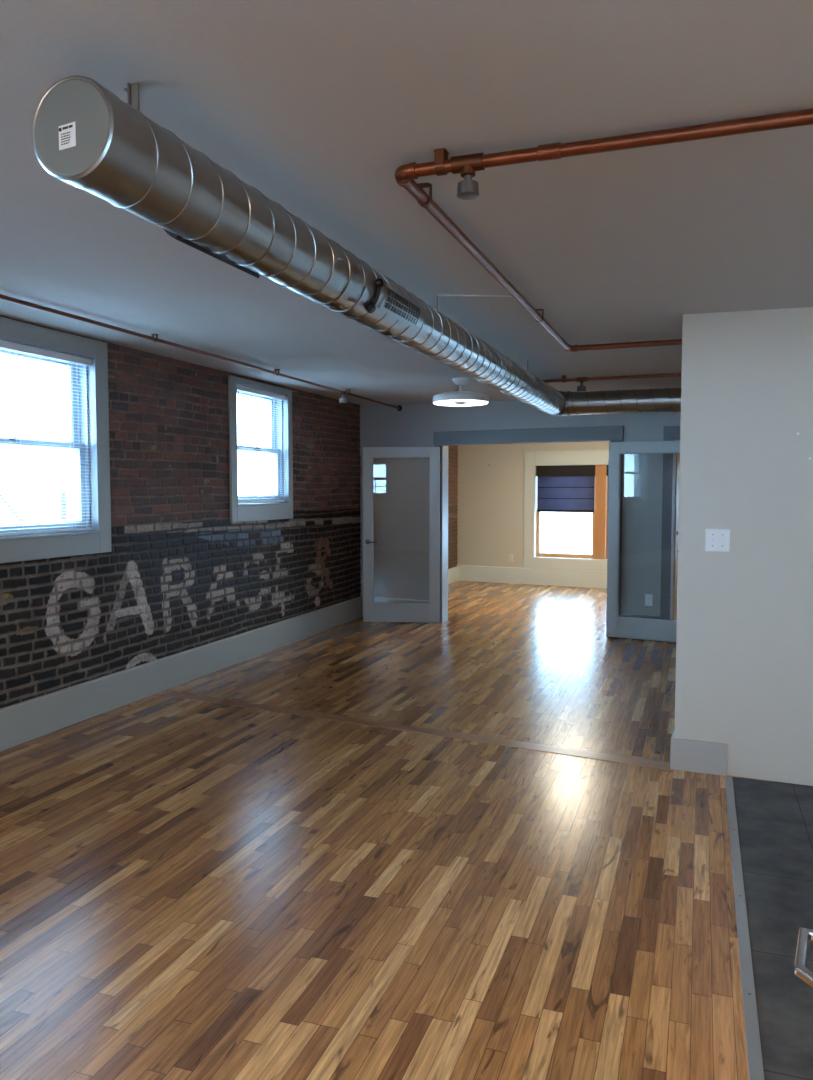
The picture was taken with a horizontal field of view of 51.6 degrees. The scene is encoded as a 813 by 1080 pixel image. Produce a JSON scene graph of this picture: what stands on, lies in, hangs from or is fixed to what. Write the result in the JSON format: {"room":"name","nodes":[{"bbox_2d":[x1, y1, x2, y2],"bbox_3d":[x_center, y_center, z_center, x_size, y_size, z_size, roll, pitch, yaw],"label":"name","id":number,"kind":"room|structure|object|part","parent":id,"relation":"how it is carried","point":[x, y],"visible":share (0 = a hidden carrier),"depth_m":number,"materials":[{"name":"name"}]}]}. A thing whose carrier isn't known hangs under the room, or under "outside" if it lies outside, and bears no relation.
{"room":"empty loft apartment","nodes":[
{"label":"empty loft apartment","id":0,"kind":"room"},
{"bbox_2d":[0,316,457,707],"bbox_3d":[-1.848,-0.181,6.744,0.245,2.600,16.500,1,4,19],"label":"wall","id":1,"kind":"structure","parent":0,"point":[177,576],"depth_m":6.56,"materials":[{"name":"red brick"}]},
{"bbox_2d":[0,317,111,562],"bbox_3d":[-2.375,-0.587,5.050,0.206,1.422,1.541,1,4,19],"label":"window","id":2,"kind":"structure","parent":1,"relation":"in","point":[23,547],"depth_m":5.60,"materials":[{"name":"grey paint"}]},
{"bbox_3d":[-2.438,-0.876,5.055,0.040,0.598,1.253,1,4,19],"label":"sash","id":3,"kind":"part","parent":2,"relation":"part of","materials":[{"name":"grey paint"}]},
{"bbox_3d":[-2.380,-0.320,5.068,0.040,0.594,1.245,1,4,19],"label":"sash","id":4,"kind":"part","parent":2,"relation":"part of","materials":[{"name":"grey paint"}]},
{"bbox_2d":[0,340,92,535],"bbox_3d":[-2.320,-0.601,5.030,0.044,1.136,1.273,1,4,19],"label":"blind","id":5,"kind":"object","parent":2,"relation":"attached to","point":[4,345],"visible":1,"depth_m":5.21,"materials":[{"name":"white plastic"}]},
{"bbox_3d":[-2.323,-0.590,5.032,0.031,1.090,0.002,1,4,19],"label":"ladder cord","id":6,"kind":"part","parent":5,"relation":"part of","materials":[{"name":"white fabric"}]},
{"bbox_3d":[-2.323,-1.147,4.999,0.036,0.042,1.273,1,4,19],"label":"head rail","id":7,"kind":"part","parent":5,"relation":"part of","materials":[{"name":"white plastic"}]},
{"bbox_3d":[-2.323,-0.042,5.064,0.026,0.016,1.241,1,4,19],"label":"rail","id":8,"kind":"part","parent":5,"relation":"part of","materials":[{"name":"white plastic"}]},
{"bbox_3d":[-2.174,-0.615,5.458,0.031,1.090,0.002,1,4,19],"label":"ladder cord","id":9,"kind":"part","parent":5,"relation":"part of","materials":[{"name":"white fabric"}]},
{"bbox_3d":[-2.375,-0.013,5.084,0.206,0.016,1.305,1,4,19],"label":"sill","id":10,"kind":"part","parent":2,"relation":"part of","materials":[{"name":"grey paint"}]},
{"bbox_2d":[0,596,362,750],"bbox_3d":[-2.460,1.124,4.659,0.028,0.243,11.620,1,4,19],"label":"baseboard","id":11,"kind":"structure","parent":1,"relation":"attached to","point":[27,720],"depth_m":6.22,"materials":[{"name":"grey paint"}]},
{"bbox_2d":[228,375,292,522],"bbox_3d":[-1.405,-0.814,7.804,0.206,1.262,1.150,1,4,19],"label":"window","id":12,"kind":"structure","parent":1,"relation":"in","point":[248,511],"depth_m":7.98,"materials":[{"name":"grey paint"}]},
{"bbox_3d":[-1.468,-1.107,7.809,0.040,0.563,0.928,1,4,19],"label":"sash","id":13,"kind":"part","parent":12,"relation":"part of","materials":[{"name":"grey paint"}]},
{"bbox_3d":[-1.410,-0.604,7.818,0.040,0.524,0.920,1,4,19],"label":"sash","id":14,"kind":"part","parent":12,"relation":"part of","materials":[{"name":"grey paint"}]},
{"bbox_2d":[237,385,284,502],"bbox_3d":[-1.350,-0.867,7.781,0.044,1.031,0.948,1,4,19],"label":"blind","id":15,"kind":"object","parent":12,"relation":"attached to","point":[244,389],"visible":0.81,"depth_m":7.74,"materials":[{"name":"white plastic"}]},
{"bbox_3d":[-1.450,-0.840,7.510,0.031,0.985,0.002,1,4,19],"label":"ladder cord","id":16,"kind":"part","parent":15,"relation":"part of","materials":[{"name":"white fabric"}]},
{"bbox_3d":[-1.353,-1.361,7.753,0.036,0.042,0.948,1,4,19],"label":"head rail","id":17,"kind":"part","parent":15,"relation":"part of","materials":[{"name":"white plastic"}]},
{"bbox_3d":[-1.353,-0.361,7.812,0.026,0.016,0.916,1,4,19],"label":"rail","id":18,"kind":"part","parent":15,"relation":"part of","materials":[{"name":"white plastic"}]},
{"bbox_3d":[-1.257,-0.873,8.056,0.031,0.985,0.002,1,4,19],"label":"ladder cord","id":19,"kind":"part","parent":15,"relation":"part of","materials":[{"name":"white fabric"}]},
{"bbox_3d":[-1.405,-0.332,7.832,0.206,0.016,0.980,1,4,19],"label":"sill","id":20,"kind":"part","parent":12,"relation":"part of","materials":[{"name":"grey paint"}]},
{"bbox_2d":[448,566,458,583],"bbox_3d":[0.204,0.673,12.232,0.028,0.243,4.100,1,4,19],"label":"baseboard","id":21,"kind":"structure","parent":1,"relation":"attached to","point":[453,573],"depth_m":13.81,"materials":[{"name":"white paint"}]},
{"bbox_2d":[0,581,812,1079],"bbox_3d":[1.096,1.225,5.845,6.350,0.100,16.400,1,4,19],"label":"floor","id":22,"kind":"structure","parent":0,"point":[190,889],"depth_m":3.32,"materials":[{"name":"brown wood"}]},
{"bbox_2d":[155,690,677,770],"bbox_3d":[-0.185,1.197,5.461,3.780,0.005,0.121,2,4,27],"label":"threshold","id":23,"kind":"object","parent":22,"relation":"on","point":[463,736],"visible":0.8,"depth_m":5.26,"materials":[{"name":"brown wood"}]},
{"bbox_2d":[725,776,763,1079],"bbox_3d":[0.568,1.449,1.214,0.037,0.007,6.900,1,4,19],"label":"edging","id":24,"kind":"object","parent":22,"relation":"on","point":[754,1053],"visible":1,"depth_m":2.75,"materials":[{"name":"metal"}]},
{"bbox_2d":[0,0,812,404],"bbox_3d":[1.064,-1.385,5.675,6.500,0.343,16.650,1,4,19],"label":"ceiling","id":25,"kind":"structure","parent":0,"point":[316,106],"depth_m":2.48,"materials":[{"name":"paint"}]},
{"bbox_2d":[0,294,401,410],"bbox_3d":[-1.990,-1.185,4.335,0.082,0.148,11.560,1,4,19],"label":"pipe","id":26,"kind":"object","parent":25,"relation":"attached to","point":[342,399],"visible":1,"depth_m":5.56,"materials":[{"name":"orange metal"}]},
{"bbox_2d":[339,398,346,402],"bbox_3d":[-0.622,-1.366,8.228,0.082,0.048,0.082,1,4,19],"label":"sprinkler","id":27,"kind":"object","parent":26,"relation":"on","point":[341,400],"depth_m":8.19,"materials":[{"name":"metal"}]},
{"bbox_2d":[32,75,680,415],"bbox_3d":[1.897,-1.055,4.138,3.586,0.296,6.221,1,4,19],"label":"spiral duct","id":28,"kind":"object","parent":25,"relation":"hanging from","point":[96,142],"visible":0.9,"depth_m":2.31,"materials":[{"name":"metal"}]},
{"bbox_2d":[59,125,72,144],"bbox_3d":[-0.725,-0.861,1.786,0.037,0.038,0.001,1,4,19],"label":"print","id":29,"kind":"object","parent":28,"relation":"attached to","point":[65,131],"depth_m":1.79,"materials":[{"name":"black"}]},
{"bbox_2d":[163,228,258,278],"bbox_3d":[-0.564,-0.849,2.442,0.068,0.077,0.440,1,4,19],"label":"register","id":30,"kind":"object","parent":28,"relation":"attached to","point":[175,236],"depth_m":2.37,"materials":[{"name":"silver metal"}]},
{"bbox_3d":[-0.122,-0.919,3.168,0.069,0.126,0.038,1,4,19],"label":"damper lever","id":31,"kind":"part","parent":28,"relation":"part of","materials":[{"name":"black metal"}]},
{"bbox_2d":[377,283,420,328],"bbox_3d":[-0.025,-0.947,3.419,0.038,0.096,0.430,1,4,19],"label":"register","id":32,"kind":"object","parent":28,"relation":"attached to","point":[394,306],"depth_m":3.39,"materials":[{"name":"silver metal"}]},
{"bbox_3d":[0.149,-1.155,4.104,0.007,0.092,0.007,0,3,-3],"label":"hanger rod","id":33,"kind":"part","parent":28,"relation":"part of","materials":[{"name":"metal"}]},
{"bbox_2d":[433,377,488,405],"bbox_3d":[0.472,-1.292,7.317,0.490,0.228,0.490,1,4,19],"label":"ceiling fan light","id":34,"kind":"object","parent":25,"relation":"hanging from","point":[453,398],"visible":1,"depth_m":7.18,"materials":[{"name":"white plastic"}]},
{"bbox_2d":[438,295,527,297],"bbox_3d":[0.371,-1.190,4.099,0.443,0.015,0.007,0,3,1],"label":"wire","id":35,"kind":"object","parent":25,"relation":"attached to","point":[438,295],"visible":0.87,"depth_m":4.10,"materials":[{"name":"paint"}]},
{"bbox_2d":[394,109,812,351],"bbox_3d":[1.917,-1.079,3.365,3.053,0.135,3.219,1,4,19],"label":"pipe","id":36,"kind":"object","parent":25,"relation":"attached to","point":[405,175],"visible":1,"depth_m":2.29,"materials":[{"name":"orange metal"}]},
{"bbox_2d":[457,180,478,199],"bbox_3d":[0.169,-0.967,2.318,0.063,0.036,0.063,1,4,19],"label":"sprinkler","id":37,"kind":"object","parent":36,"relation":"on","point":[466,189],"depth_m":2.30,"materials":[{"name":"grey metal"}]},
{"bbox_2d":[542,373,680,391],"bbox_3d":[2.732,-1.265,6.418,3.545,0.138,0.076,1,4,22],"label":"pipe","id":38,"kind":"object","parent":25,"relation":"attached to","point":[581,388],"visible":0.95,"depth_m":6.87,"materials":[{"name":"orange metal"}]},
{"bbox_2d":[577,386,585,391],"bbox_3d":[1.445,-1.248,6.935,0.076,0.044,0.076,1,4,19],"label":"sprinkler","id":39,"kind":"object","parent":38,"relation":"on","point":[579,388],"depth_m":6.91,"materials":[{"name":"grey metal"}]},
{"bbox_2d":[360,400,680,622],"bbox_3d":[2.210,-0.309,8.722,6.450,2.620,0.160,2,4,27],"label":"wall","id":40,"kind":"structure","parent":0,"point":[400,485],"depth_m":9.58,"materials":[{"name":"grey paint"}]},
{"bbox_2d":[362,596,428,603],"bbox_3d":[-0.119,0.811,9.909,0.985,0.243,0.023,2,4,27],"label":"baseboard","id":41,"kind":"structure","parent":40,"relation":"attached to","point":[376,599],"depth_m":9.90,"materials":[{"name":"grey paint"}]},
{"bbox_2d":[363,447,440,622],"bbox_3d":[-0.056,-0.055,9.556,0.889,1.996,0.109,0,3,5],"label":"door","id":42,"kind":"structure","parent":40,"relation":"in","point":[372,612],"depth_m":9.57,"materials":[{"name":"grey paint"}]},
{"bbox_2d":[434,445,440,622],"bbox_3d":[0.357,-0.066,9.614,0.085,2.030,0.012,2,4,27],"label":"trim","id":43,"kind":"structure","parent":40,"relation":"attached to","point":[434,445],"depth_m":9.59,"materials":[{"name":"grey wood"}]},
{"bbox_2d":[434,425,623,444],"bbox_3d":[1.263,-1.125,9.064,2.140,0.148,0.035,2,4,28],"label":"trim","id":44,"kind":"structure","parent":40,"relation":"attached to","point":[590,433],"depth_m":9.01,"materials":[{"name":"grey wood"}]},
{"bbox_2d":[611,440,623,615],"bbox_3d":[2.160,-0.010,8.671,0.125,2.030,0.018,2,4,27],"label":"trim","id":45,"kind":"structure","parent":40,"relation":"attached to","point":[621,488],"depth_m":8.63,"materials":[{"name":"grey wood"}]},
{"bbox_2d":[620,614,659,618],"bbox_3d":[2.392,0.889,8.601,0.400,0.243,0.022,2,4,28],"label":"baseboard","id":46,"kind":"structure","parent":40,"relation":"attached to","point":[621,615],"depth_m":8.59,"materials":[{"name":"grey wood"}]},
{"bbox_2d":[606,440,679,641],"bbox_3d":[2.438,0.013,8.407,0.889,1.996,0.109,2,4,28],"label":"door","id":47,"kind":"structure","parent":40,"relation":"in","point":[616,626],"depth_m":8.55,"materials":[{"name":"grey paint"}]},
{"bbox_2d":[645,594,651,605],"bbox_3d":[2.466,0.613,8.554,0.072,0.116,0.009,2,4,27],"label":"wall outlet","id":48,"kind":"object","parent":40,"relation":"attached to","point":[648,598],"visible":1,"depth_m":8.55,"materials":[{"name":"white plastic"}]},
{"bbox_2d":[660,426,679,619],"bbox_3d":[3.082,-0.044,8.187,1.155,2.155,0.021,2,4,28],"label":"trim","id":49,"kind":"structure","parent":40,"relation":"attached to","point":[671,433],"depth_m":8.42,"materials":[{"name":"grey wood"}]},
{"bbox_2d":[673,453,679,620],"bbox_3d":[2.994,-0.009,8.895,0.110,1.980,0.820,2,4,35],"label":"door","id":50,"kind":"structure","parent":40,"relation":"in","point":[677,454],"depth_m":8.59,"materials":[{"name":"grey wood"}]},
{"bbox_2d":[457,440,676,570],"bbox_3d":[3.546,-0.554,12.840,6.700,2.620,0.250,2,4,27],"label":"wall","id":51,"kind":"structure","parent":0,"point":[490,521],"depth_m":13.79,"materials":[{"name":"beige paint"}]},
{"bbox_2d":[457,565,606,588],"bbox_3d":[3.526,0.632,12.763,6.200,0.262,0.033,2,4,27],"label":"baseboard","id":52,"kind":"structure","parent":51,"relation":"attached to","point":[515,575],"depth_m":13.50,"materials":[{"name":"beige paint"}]},
{"bbox_2d":[523,450,608,570],"bbox_3d":[3.028,-0.457,13.064,2.480,1.870,0.240,2,4,27],"label":"window","id":53,"kind":"structure","parent":51,"relation":"in","point":[532,557],"depth_m":13.22,"materials":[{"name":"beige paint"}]},
{"bbox_2d":[536,465,594,511],"bbox_3d":[2.511,-0.811,13.274,0.956,0.732,0.046,2,4,27],"label":"roman shade","id":54,"kind":"object","parent":53,"relation":"attached to","point":[561,488],"visible":1,"depth_m":13.26,"materials":[{"name":"blue fabric"}]},
{"bbox_3d":[2.514,-0.462,13.301,0.912,0.032,0.024,2,4,27],"label":"rail","id":55,"kind":"part","parent":54,"relation":"part of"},
{"bbox_3d":[2.533,-0.100,13.358,0.960,0.762,0.040,2,4,27],"label":"sash","id":56,"kind":"part","parent":53,"relation":"part of","materials":[{"name":"orange wood"}]},
{"bbox_3d":[2.982,-1.373,12.920,2.480,0.025,0.040,2,4,27],"label":"cornice","id":57,"kind":"part","parent":53,"relation":"part of","materials":[{"name":"beige paint"}]},
{"bbox_3d":[2.552,-0.811,13.354,0.960,0.747,0.040,2,4,27],"label":"sash","id":58,"kind":"part","parent":53,"relation":"part of","materials":[{"name":"blue wood"}]},
{"bbox_3d":[3.536,-0.069,12.840,0.960,0.762,0.040,2,4,27],"label":"sash","id":59,"kind":"part","parent":53,"relation":"part of","materials":[{"name":"orange wood"}]},
{"bbox_2d":[674,307,812,785],"bbox_3d":[2.566,0.015,4.123,2.340,2.520,0.150,1,4,23],"label":"wall partition","id":60,"kind":"structure","parent":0,"point":[744,635],"depth_m":4.38,"materials":[{"name":"white paint"}]},
{"bbox_2d":[670,730,727,775],"bbox_3d":[1.604,1.163,4.595,0.290,0.172,0.168,1,4,23],"label":"baseboard","id":61,"kind":"structure","parent":60,"relation":"attached to","point":[697,756],"depth_m":4.52,"materials":[{"name":"grey paint"}]},
{"bbox_2d":[705,529,729,551],"bbox_3d":[1.640,0.002,4.428,0.124,0.120,0.022,1,4,23],"label":"light switch","id":62,"kind":"object","parent":60,"relation":"attached to","point":[716,540],"visible":1,"depth_m":4.43,"materials":[{"name":"white plastic"}]},
{"bbox_2d":[794,927,812,986],"bbox_3d":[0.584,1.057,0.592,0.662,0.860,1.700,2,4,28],"label":"handle","id":63,"kind":"object","parent":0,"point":[805,935],"visible":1,"depth_m":1.28,"materials":[{"name":"grey metal"}]},
{"label":"outside","id":64,"kind":"structure","parent":0,"visible":0},
{"bbox_2d":[540,548,591,553],"bbox_3d":[3.313,5.049,9.752,120.000,0.200,140.000,1,4,19],"label":"ground","id":65,"kind":"structure","parent":64,"point":[542,550],"depth_m":76.79,"materials":[{"name":"white"}]},
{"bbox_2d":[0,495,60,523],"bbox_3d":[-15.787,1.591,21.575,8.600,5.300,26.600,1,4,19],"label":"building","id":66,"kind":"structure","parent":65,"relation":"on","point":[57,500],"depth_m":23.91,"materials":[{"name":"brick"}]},
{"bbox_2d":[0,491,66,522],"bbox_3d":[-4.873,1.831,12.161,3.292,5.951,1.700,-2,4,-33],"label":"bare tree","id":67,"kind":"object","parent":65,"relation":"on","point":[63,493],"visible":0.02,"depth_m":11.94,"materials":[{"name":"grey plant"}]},
{"bbox_2d":[253,471,260,494],"bbox_3d":[-2.836,1.427,17.465,2.863,6.127,2.248,1,4,19],"label":"bare tree","id":68,"kind":"object","parent":65,"relation":"on","point":[258,488],"visible":0.02,"depth_m":18.43,"materials":[{"name":"grey plant"}]}
]}

